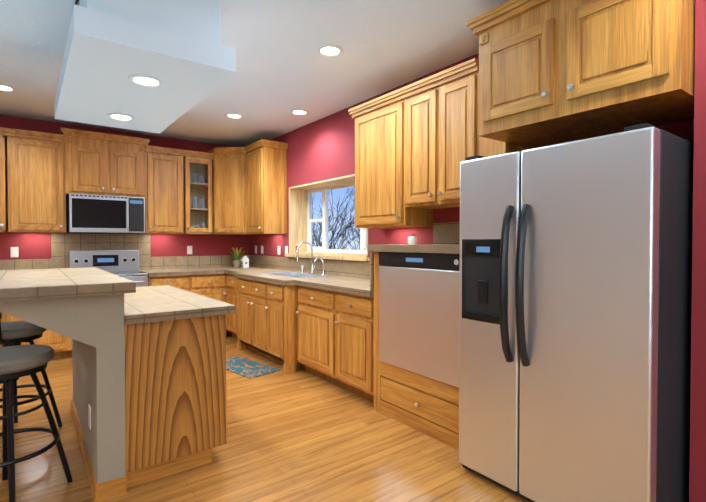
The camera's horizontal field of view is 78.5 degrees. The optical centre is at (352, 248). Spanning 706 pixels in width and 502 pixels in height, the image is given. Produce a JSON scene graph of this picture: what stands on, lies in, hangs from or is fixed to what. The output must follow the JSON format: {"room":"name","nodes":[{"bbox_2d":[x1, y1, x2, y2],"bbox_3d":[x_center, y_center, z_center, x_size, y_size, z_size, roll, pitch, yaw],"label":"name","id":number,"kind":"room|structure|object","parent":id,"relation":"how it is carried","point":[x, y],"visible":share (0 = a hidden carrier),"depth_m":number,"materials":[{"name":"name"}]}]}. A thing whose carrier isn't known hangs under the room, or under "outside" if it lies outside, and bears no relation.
{"room":"kitchen","nodes":[
{"label":"kitchen","id":0,"kind":"room"},
{"bbox_2d":[0,115,249,259],"bbox_3d":[-4.264,-0.141,4.832,7.090,2.720,0.320,-1,1,-37],"label":"wall","id":1,"kind":"structure","parent":0,"point":[33,245],"depth_m":5.82,"materials":[{"name":"red paint"}]},
{"bbox_2d":[10,247,18,256],"bbox_3d":[-3.866,0.042,4.930,0.072,0.118,0.009,-1,1,-37],"label":"electrical outlet","id":2,"kind":"object","parent":1,"relation":"attached to","point":[14,252],"visible":1,"depth_m":4.93,"materials":[{"name":"white plastic"}]},
{"bbox_2d":[0,131,66,232],"bbox_3d":[-3.607,-0.713,4.898,0.560,1.060,0.346,-1,1,-37],"label":"upper cabinet","id":3,"kind":"object","parent":1,"relation":"attached to","point":[43,175],"depth_m":4.74,"materials":[{"name":"brown wood"}]},
{"bbox_2d":[60,131,147,198],"bbox_3d":[-3.043,-0.979,5.308,0.840,0.690,0.366,-1,1,-37],"label":"upper cabinet","id":4,"kind":"object","parent":1,"relation":"attached to","point":[93,164],"depth_m":5.15,"materials":[{"name":"brown wood"}]},
{"bbox_2d":[66,193,144,232],"bbox_3d":[-3.011,-0.411,5.277,0.790,0.440,0.463,-1,1,-37],"label":"microwave","id":5,"kind":"object","parent":4,"relation":"attached to","point":[87,213],"visible":1,"depth_m":5.10,"materials":[{"name":"silver metal"}]},
{"bbox_2d":[140,147,187,233],"bbox_3d":[-2.511,-0.726,5.726,0.506,1.060,0.346,-1,1,-37],"label":"upper cabinet","id":6,"kind":"object","parent":1,"relation":"attached to","point":[166,205],"depth_m":5.59,"materials":[{"name":"brown wood"}]},
{"bbox_2d":[187,246,191,253],"bbox_3d":[-2.309,0.023,6.105,0.072,0.118,0.009,-1,1,-37],"label":"electrical outlet","id":7,"kind":"object","parent":1,"relation":"attached to","point":[189,249],"visible":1,"depth_m":6.10,"materials":[{"name":"white plastic"}]},
{"bbox_2d":[0,0,508,146],"bbox_3d":[-1.426,-1.465,1.051,7.090,0.250,9.740,-1,1,-37],"label":"ceiling","id":8,"kind":"structure","parent":0,"point":[283,68],"depth_m":3.32,"materials":[{"name":"white paint"}]},
{"bbox_2d":[0,84,15,91],"bbox_3d":[-3.233,-1.482,3.985,0.200,0.010,0.200,-1,1,-37],"label":"recessed light","id":9,"kind":"object","parent":8,"relation":"in","point":[6,88],"visible":0.96,"depth_m":4.00,"materials":[{"name":"white glass"}]},
{"bbox_2d":[54,0,234,133],"bbox_3d":[-1.522,-1.246,2.950,0.780,0.450,1.780,-1,1,-37],"label":"soffit ceiling","id":10,"kind":"structure","parent":8,"relation":"attached to","point":[181,52],"depth_m":2.42,"materials":[{"name":"white paint"}]},
{"bbox_2d":[106,113,134,120],"bbox_3d":[-1.808,-1.022,3.364,0.200,0.010,0.200,-1,1,-37],"label":"recessed light","id":11,"kind":"object","parent":10,"relation":"in","point":[119,117],"visible":1,"depth_m":3.35,"materials":[{"name":"white glass"}]},
{"bbox_2d":[128,74,163,87],"bbox_3d":[-1.249,-1.009,2.608,0.200,0.010,0.200,-1,1,-37],"label":"recessed light","id":12,"kind":"object","parent":10,"relation":"in","point":[145,81],"visible":0.92,"depth_m":2.60,"materials":[{"name":"white glass"}]},
{"bbox_2d":[225,113,242,118],"bbox_3d":[-1.344,-1.496,4.884,0.200,0.010,0.200,-1,1,-37],"label":"recessed light","id":13,"kind":"object","parent":8,"relation":"in","point":[234,116],"visible":0.98,"depth_m":4.88,"materials":[{"name":"white glass"}]},
{"bbox_2d":[291,109,308,114],"bbox_3d":[-0.586,-1.494,4.743,0.200,0.010,0.200,-1,1,-37],"label":"recessed light","id":14,"kind":"object","parent":8,"relation":"in","point":[299,112],"visible":1,"depth_m":4.74,"materials":[{"name":"white glass"}]},
{"bbox_2d":[317,44,342,56],"bbox_3d":[-0.171,-1.469,3.214,0.200,0.010,0.200,-1,1,-37],"label":"recessed light","id":15,"kind":"object","parent":8,"relation":"in","point":[328,50],"visible":1,"depth_m":3.21,"materials":[{"name":"white glass"}]},
{"bbox_2d":[0,334,528,501],"bbox_3d":[-1.426,1.330,1.097,7.090,0.100,9.740,-1,1,-37],"label":"floor","id":16,"kind":"structure","parent":0,"point":[301,435],"depth_m":2.60,"materials":[{"name":"brown wood"}]},
{"bbox_2d":[0,312,3,346],"bbox_3d":[-3.986,0.787,4.453,0.620,0.874,0.638,-1,1,-37],"label":"base cabinet","id":17,"kind":"object","parent":16,"relation":"on","point":[2,320],"depth_m":4.39,"materials":[{"name":"brown wood"}]},
{"bbox_2d":[0,233,211,276],"bbox_3d":[-3.390,0.084,4.874,3.690,0.521,0.667,-1,1,-37],"label":"countertop","id":18,"kind":"structure","parent":17,"relation":"on","point":[61,243],"depth_m":5.46,"materials":[{"name":"tile"}]},
{"bbox_2d":[0,319,62,426],"bbox_3d":[-2.266,0.765,2.872,0.544,0.977,0.544,-1,1,-37],"label":"bar stool","id":19,"kind":"object","parent":16,"relation":"on","point":[13,333],"visible":0.48,"depth_m":2.84,"materials":[{"name":"black metal"}]},
{"bbox_2d":[0,313,72,501],"bbox_3d":[-1.724,0.777,2.154,0.543,0.977,0.543,-1,1,-37],"label":"bar stool","id":20,"kind":"object","parent":16,"relation":"on","point":[17,362],"visible":1,"depth_m":2.13,"materials":[{"name":"black metal"}]},
{"bbox_2d":[4,313,72,360],"bbox_3d":[-3.505,0.781,4.817,0.586,0.874,0.638,-1,1,-37],"label":"base cabinet","id":21,"kind":"object","parent":16,"relation":"on","point":[61,344],"depth_m":4.65,"materials":[{"name":"brown wood"}]},
{"bbox_2d":[69,250,147,351],"bbox_3d":[-2.939,0.620,5.198,0.760,1.185,0.653,-1,1,-37],"label":"range","id":22,"kind":"object","parent":16,"relation":"on","point":[123,263],"visible":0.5,"depth_m":5.33,"materials":[{"name":"silver metal"}]},
{"bbox_2d":[0,274,235,501],"bbox_3d":[-1.581,0.732,2.818,1.100,1.040,1.500,-1,1,-37],"label":"kitchen island","id":23,"kind":"object","parent":16,"relation":"on","point":[148,402],"depth_m":2.32,"materials":[{"name":"beige wood"}]},
{"bbox_2d":[0,267,135,302],"bbox_3d":[-1.807,0.188,2.607,0.615,0.054,1.560,-1,1,-37],"label":"island countertop","id":24,"kind":"structure","parent":23,"relation":"on","point":[58,283],"depth_m":2.13,"materials":[{"name":"beige tile"}]},
{"bbox_2d":[148,275,187,290],"bbox_3d":[-2.460,0.769,5.606,0.475,0.874,0.638,-1,1,-37],"label":"base cabinet","id":25,"kind":"object","parent":16,"relation":"on","point":[180,281],"depth_m":5.36,"materials":[{"name":"brown wood"}]},
{"bbox_2d":[188,273,223,301],"bbox_3d":[-2.057,0.764,5.873,0.490,0.874,0.697,-1,1,-37],"label":"base cabinet","id":26,"kind":"object","parent":16,"relation":"on","point":[208,285],"depth_m":5.64,"materials":[{"name":"brown wood"}]},
{"bbox_2d":[226,356,279,378],"bbox_3d":[-1.130,1.220,4.462,0.760,0.008,0.360,1,1,43],"label":"area rug","id":27,"kind":"object","parent":16,"relation":"on","point":[244,367],"visible":0.79,"depth_m":4.38,"materials":[{"name":"multicoloured fabric"}]},
{"bbox_2d":[224,273,291,350],"bbox_3d":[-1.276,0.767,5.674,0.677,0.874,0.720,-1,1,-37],"label":"base cabinet","id":28,"kind":"object","parent":16,"relation":"on","point":[262,317],"depth_m":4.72,"materials":[{"name":"brown wood"}]},
{"bbox_2d":[292,283,375,382],"bbox_3d":[-0.135,0.791,4.212,0.617,0.874,0.730,-1,1,-37],"label":"base cabinet","id":29,"kind":"object","parent":16,"relation":"on","point":[311,307],"depth_m":4.04,"materials":[{"name":"brown wood"}]},
{"bbox_2d":[332,283,378,409],"bbox_3d":[0.242,0.800,3.713,0.617,0.874,0.520,-1,1,-37],"label":"base cabinet","id":30,"kind":"object","parent":16,"relation":"on","point":[332,337],"depth_m":3.50,"materials":[{"name":"brown wood"}]},
{"bbox_2d":[212,222,459,296],"bbox_3d":[-0.501,0.133,4.555,0.777,0.720,4.657,-1,1,-37],"label":"countertop","id":31,"kind":"structure","parent":30,"relation":"on","point":[354,277],"depth_m":4.41,"materials":[{"name":"tile"}]},
{"bbox_2d":[226,247,247,266],"bbox_3d":[-1.693,0.131,6.302,0.334,0.288,0.334,-1,1,-37],"label":"plant","id":32,"kind":"object","parent":31,"relation":"on","point":[236,261],"visible":1,"depth_m":6.26,"materials":[{"name":"green plant"}]},
{"bbox_2d":[241,256,249,267],"bbox_3d":[-1.540,0.192,6.168,0.104,0.169,0.084,-1,1,-37],"label":"birdhouse","id":33,"kind":"object","parent":31,"relation":"on","point":[245,260],"visible":1,"depth_m":6.14,"materials":[{"name":"white wood"}]},
{"bbox_2d":[296,242,325,274],"bbox_3d":[-0.463,0.111,4.830,0.244,0.376,0.334,-1,1,-37],"label":"faucet","id":34,"kind":"object","parent":31,"relation":"on","point":[316,259],"visible":1,"depth_m":4.90,"materials":[{"name":"silver metal"}]},
{"bbox_2d":[408,234,416,244],"bbox_3d":[0.453,-0.070,3.307,0.068,0.082,0.068,-1,1,-37],"label":"jar","id":35,"kind":"object","parent":31,"relation":"on","point":[412,239],"visible":1,"depth_m":3.28,"materials":[{"name":"white ceramic"}]},
{"bbox_2d":[376,359,458,450],"bbox_3d":[0.695,1.049,3.114,0.621,0.394,0.828,-1,1,-37],"label":"drawer","id":36,"kind":"object","parent":16,"relation":"on","point":[429,406],"depth_m":2.93,"materials":[{"name":"brown wood"}]},
{"bbox_2d":[379,252,459,387],"bbox_3d":[0.669,0.437,3.085,0.586,0.824,0.821,-1,1,-37],"label":"dishwasher","id":37,"kind":"object","parent":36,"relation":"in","point":[418,313],"visible":0.67,"depth_m":2.89,"materials":[{"name":"silver metal"}]},
{"bbox_2d":[459,123,693,501],"bbox_3d":[1.156,0.378,2.266,0.860,1.765,0.944,-1,1,-37],"label":"fridge","id":38,"kind":"object","parent":16,"relation":"on","point":[575,292],"visible":0.96,"depth_m":1.92,"materials":[{"name":"grey metal"}]},
{"bbox_2d":[250,53,693,261],"bbox_3d":[1.275,-0.113,3.113,0.320,2.720,9.100,-1,1,-37],"label":"wall","id":39,"kind":"structure","parent":0,"point":[322,149],"depth_m":4.82,"materials":[{"name":"red paint"}]},
{"bbox_2d":[204,147,257,234],"bbox_3d":[-1.599,-0.768,6.020,0.746,1.135,0.363,-1,1,-37],"label":"upper cabinet","id":40,"kind":"object","parent":39,"relation":"attached to","point":[225,167],"depth_m":5.92,"materials":[{"name":"brown wood"}]},
{"bbox_2d":[244,144,287,233],"bbox_3d":[-1.170,-0.765,5.786,0.346,1.136,0.530,-1,1,-37],"label":"upper cabinet","id":41,"kind":"object","parent":39,"relation":"attached to","point":[266,164],"depth_m":5.60,"materials":[{"name":"brown wood"}]},
{"bbox_2d":[285,253,369,260],"bbox_3d":[-0.354,0.098,4.981,0.055,0.041,1.700,-1,1,-37],"label":"window sill","id":42,"kind":"structure","parent":39,"relation":"attached to","point":[351,258],"depth_m":4.76,"materials":[{"name":"brown wood"}]},
{"bbox_2d":[289,174,367,256],"bbox_3d":[-0.216,-0.355,5.078,0.319,0.860,1.640,-1,1,-37],"label":"window unit","id":43,"kind":"structure","parent":39,"relation":"in","point":[325,229],"depth_m":5.56,"materials":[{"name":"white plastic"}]},
{"bbox_2d":[352,92,432,228],"bbox_3d":[0.339,-0.704,3.787,0.346,1.040,0.660,-1,1,-37],"label":"upper cabinet","id":44,"kind":"object","parent":39,"relation":"attached to","point":[377,126],"depth_m":3.65,"materials":[{"name":"brown wood"}]},
{"bbox_2d":[400,64,479,211],"bbox_3d":[0.748,-0.770,3.243,0.346,0.890,0.700,-1,1,-37],"label":"upper cabinet","id":45,"kind":"object","parent":39,"relation":"attached to","point":[436,116],"depth_m":3.16,"materials":[{"name":"brown wood"}]},
{"bbox_2d":[480,140,531,156],"bbox_3d":[1.028,-0.750,2.891,0.324,0.861,0.200,-1,1,-37],"label":"upper cabinet","id":46,"kind":"object","parent":39,"relation":"attached to","point":[486,150],"depth_m":2.79,"materials":[{"name":"brown wood"}]},
{"bbox_2d":[472,0,599,148],"bbox_3d":[1.120,-0.978,2.521,0.618,0.630,0.495,-1,1,-37],"label":"upper cabinet","id":47,"kind":"object","parent":39,"relation":"attached to","point":[539,73],"depth_m":2.36,"materials":[{"name":"brown wood"}]},
{"bbox_2d":[556,0,695,135],"bbox_3d":[1.419,-0.972,2.126,0.618,0.630,0.495,-1,1,-37],"label":"upper cabinet","id":48,"kind":"object","parent":39,"relation":"attached to","point":[620,64],"depth_m":1.96,"materials":[{"name":"brown wood"}]},
{"bbox_2d":[689,0,705,501],"bbox_3d":[1.680,-0.094,1.921,0.470,2.720,0.150,-1,1,-37],"label":"wall","id":49,"kind":"structure","parent":0,"point":[697,482],"depth_m":1.82,"materials":[{"name":"red paint"}]},
{"label":"outside","id":50,"kind":"structure","parent":0,"visible":0},
{"bbox_2d":[312,186,359,249],"bbox_3d":[8.249,-4.901,12.121,0.100,16.000,60.000,-1,1,-37],"label":"sky","id":51,"kind":"structure","parent":50,"point":[341,193],"depth_m":24.14,"materials":[{"name":"blue"}]},
{"bbox_3d":[3.907,2.251,8.960,10.780,0.200,50.000,-1,1,-37],"label":"snow","id":52,"kind":"object","parent":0,"visible":0},
{"bbox_2d":[312,186,359,249],"bbox_3d":[-0.600,1.022,13.236,4.690,6.136,7.144,-1,1,-37],"label":"branches","id":53,"kind":"object","parent":52,"relation":"on","point":[333,233],"depth_m":12.08,"materials":[{"name":"grey plant"}]}
]}

